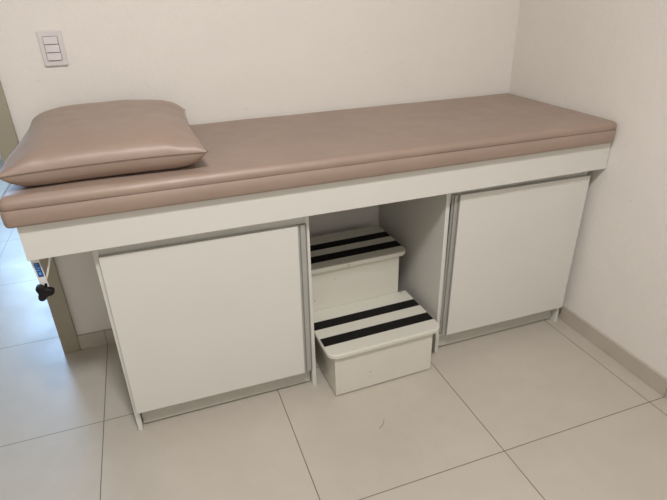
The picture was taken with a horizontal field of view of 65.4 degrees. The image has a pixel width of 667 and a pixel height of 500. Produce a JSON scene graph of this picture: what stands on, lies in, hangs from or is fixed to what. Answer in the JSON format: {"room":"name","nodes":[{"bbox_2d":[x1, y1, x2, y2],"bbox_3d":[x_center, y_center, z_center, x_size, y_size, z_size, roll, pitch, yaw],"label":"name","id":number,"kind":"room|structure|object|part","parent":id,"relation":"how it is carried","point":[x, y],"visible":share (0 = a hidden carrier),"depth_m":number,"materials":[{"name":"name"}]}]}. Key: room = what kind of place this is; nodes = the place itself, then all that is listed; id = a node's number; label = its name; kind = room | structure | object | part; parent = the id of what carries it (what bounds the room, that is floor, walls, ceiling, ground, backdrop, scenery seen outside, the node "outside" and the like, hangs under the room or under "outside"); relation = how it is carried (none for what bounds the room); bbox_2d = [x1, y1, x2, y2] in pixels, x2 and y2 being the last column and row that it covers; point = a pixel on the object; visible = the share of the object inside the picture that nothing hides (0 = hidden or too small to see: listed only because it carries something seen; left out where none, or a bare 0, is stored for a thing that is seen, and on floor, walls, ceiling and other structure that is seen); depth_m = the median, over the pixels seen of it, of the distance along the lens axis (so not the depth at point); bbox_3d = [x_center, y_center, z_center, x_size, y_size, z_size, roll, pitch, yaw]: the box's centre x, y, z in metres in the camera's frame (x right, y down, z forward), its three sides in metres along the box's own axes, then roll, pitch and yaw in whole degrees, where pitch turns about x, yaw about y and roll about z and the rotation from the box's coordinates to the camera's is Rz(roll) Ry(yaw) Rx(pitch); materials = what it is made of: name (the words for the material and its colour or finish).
{"room":"examination room","nodes":[
{"label":"examination room","id":0,"kind":"room"},
{"bbox_2d":[0,0,519,334],"bbox_3d":[-0.768,-0.848,1.735,3.450,2.620,0.130,-10,28,-17],"label":"wall","id":1,"kind":"structure","parent":0,"point":[216,60],"depth_m":1.94,"materials":[{"name":"paint"}]},
{"bbox_2d":[0,81,80,353],"bbox_3d":[-1.104,-0.545,1.664,0.063,2.160,0.014,-10,28,-17],"label":"trim","id":2,"kind":"structure","parent":1,"relation":"attached to","point":[57,302],"depth_m":2.00,"materials":[{"name":"beige wood"}]},
{"bbox_2d":[36,30,67,65],"bbox_3d":[-0.912,-0.654,1.687,0.071,0.107,0.015,-10,28,-17],"label":"light switch","id":3,"kind":"object","parent":1,"relation":"attached to","point":[51,43],"visible":1,"depth_m":1.68,"materials":[{"name":"plastic"}]},
{"bbox_2d":[77,328,115,349],"bbox_3d":[-0.123,0.212,2.434,1.972,0.068,0.011,-10,28,-17],"label":"baseboard","id":4,"kind":"structure","parent":1,"relation":"attached to","point":[103,337],"depth_m":2.16,"materials":[{"name":"tile"}]},
{"bbox_2d":[0,160,666,499],"bbox_3d":[-0.761,0.393,2.274,3.550,0.080,6.800,-10,28,-17],"label":"floor","id":5,"kind":"structure","parent":0,"point":[537,410],"depth_m":1.74,"materials":[{"name":"tile"}]},
{"bbox_2d":[92,216,316,430],"bbox_3d":[-0.459,0.096,1.892,0.631,0.780,0.573,-10,28,-17],"label":"base cabinet","id":6,"kind":"object","parent":5,"relation":"on","point":[202,320],"visible":0.77,"depth_m":1.64,"materials":[{"name":"white laminate"}]},
{"bbox_3d":[-0.751,0.145,1.810,0.016,0.780,0.555,-10,28,-17],"label":"panel","id":7,"kind":"part","parent":6,"relation":"part of","materials":[{"name":"white laminate"}]},
{"bbox_3d":[-0.379,-0.082,1.531,0.600,0.140,0.015,-10,28,-17],"label":"rail","id":8,"kind":"part","parent":6,"relation":"part of","materials":[{"name":"white laminate"}]},
{"bbox_3d":[-0.094,0.179,1.750,0.032,0.576,0.017,-10,28,-17],"label":"handle","id":9,"kind":"part","parent":6,"relation":"part of","materials":[{"name":"metal"}]},
{"bbox_3d":[-0.172,0.039,1.990,0.016,0.780,0.555,-10,28,-17],"label":"panel","id":10,"kind":"part","parent":6,"relation":"part of","materials":[{"name":"white laminate"}]},
{"bbox_2d":[17,143,610,300],"bbox_3d":[-0.003,-0.250,1.895,1.916,0.226,0.610,-10,28,-17],"label":"frame","id":11,"kind":"object","parent":6,"relation":"on","point":[48,240],"visible":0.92,"depth_m":1.53,"materials":[{"name":"white laminate"}]},
{"bbox_3d":[-0.782,0.114,1.414,0.043,0.046,0.020,-10,28,-17],"label":"knob","id":12,"kind":"part","parent":11,"relation":"part of","materials":[{"name":"black plastic"}]},
{"bbox_3d":[-0.772,0.045,1.406,0.044,0.102,0.006,-12,29,-20],"label":"bracket rod","id":13,"kind":"part","parent":11,"relation":"part of","materials":[{"name":"white paint"}]},
{"bbox_2d":[0,93,616,228],"bbox_3d":[-0.012,-0.381,1.812,1.936,0.082,0.629,-10,28,-17],"label":"mattress","id":14,"kind":"object","parent":11,"relation":"on","point":[265,154],"visible":0.75,"depth_m":1.62,"materials":[{"name":"brown leather"}]},
{"bbox_2d":[0,100,206,185],"bbox_3d":[-0.670,-0.351,1.552,0.509,0.126,0.567,-10,28,-17],"label":"pillow","id":15,"kind":"object","parent":14,"relation":"on","point":[67,143],"visible":1,"depth_m":1.37,"materials":[{"name":"brown leather"}]},
{"bbox_2d":[310,225,439,395],"bbox_3d":[0.094,0.213,2.074,0.447,0.381,0.560,-11,28,-18],"label":"step stool","id":16,"kind":"object","parent":5,"relation":"on","point":[368,332],"visible":0.76,"depth_m":1.98,"materials":[{"name":"paint"}]},
{"bbox_2d":[379,172,589,352],"bbox_3d":[0.590,-0.098,2.221,0.604,0.780,0.567,-10,28,-17],"label":"base cabinet","id":17,"kind":"object","parent":5,"relation":"on","point":[482,261],"visible":0.68,"depth_m":1.99,"materials":[{"name":"white laminate"}]},
{"bbox_3d":[0.310,-0.051,2.143,0.016,0.780,0.549,-10,28,-17],"label":"panel","id":18,"kind":"part","parent":17,"relation":"part of","materials":[{"name":"white laminate"}]},
{"bbox_3d":[0.494,-0.241,2.444,0.572,0.720,0.006,-10,28,-17],"label":"panel","id":19,"kind":"part","parent":17,"relation":"part of","materials":[{"name":"white laminate"}]},
{"bbox_3d":[0.426,0.072,1.913,0.024,0.584,0.017,-10,28,-17],"label":"handle","id":20,"kind":"part","parent":17,"relation":"part of","materials":[{"name":"metal"}]},
{"bbox_3d":[0.668,-0.277,1.862,0.572,0.140,0.015,-10,28,-17],"label":"rail","id":21,"kind":"part","parent":17,"relation":"part of","materials":[{"name":"white laminate"}]},
{"bbox_3d":[0.701,0.025,2.001,0.561,0.584,0.016,-10,28,-17],"label":"door","id":22,"kind":"part","parent":17,"relation":"part of","materials":[{"name":"white laminate"}]},
{"bbox_3d":[0.863,-0.152,2.315,0.016,0.780,0.549,-10,28,-17],"label":"panel","id":23,"kind":"part","parent":17,"relation":"part of","materials":[{"name":"white laminate"}]},
{"bbox_2d":[509,0,666,377],"bbox_3d":[1.389,-0.421,0.779,0.100,2.620,3.300,-10,28,-17],"label":"wall","id":24,"kind":"structure","parent":0,"point":[606,59],"depth_m":1.88,"materials":[{"name":"paint"}]},
{"bbox_2d":[558,305,666,398],"bbox_3d":[1.366,0.728,1.337,0.011,0.068,3.300,-10,28,-17],"label":"baseboard","id":25,"kind":"structure","parent":24,"relation":"attached to","point":[650,376],"depth_m":2.01,"materials":[{"name":"tile"}]}
]}

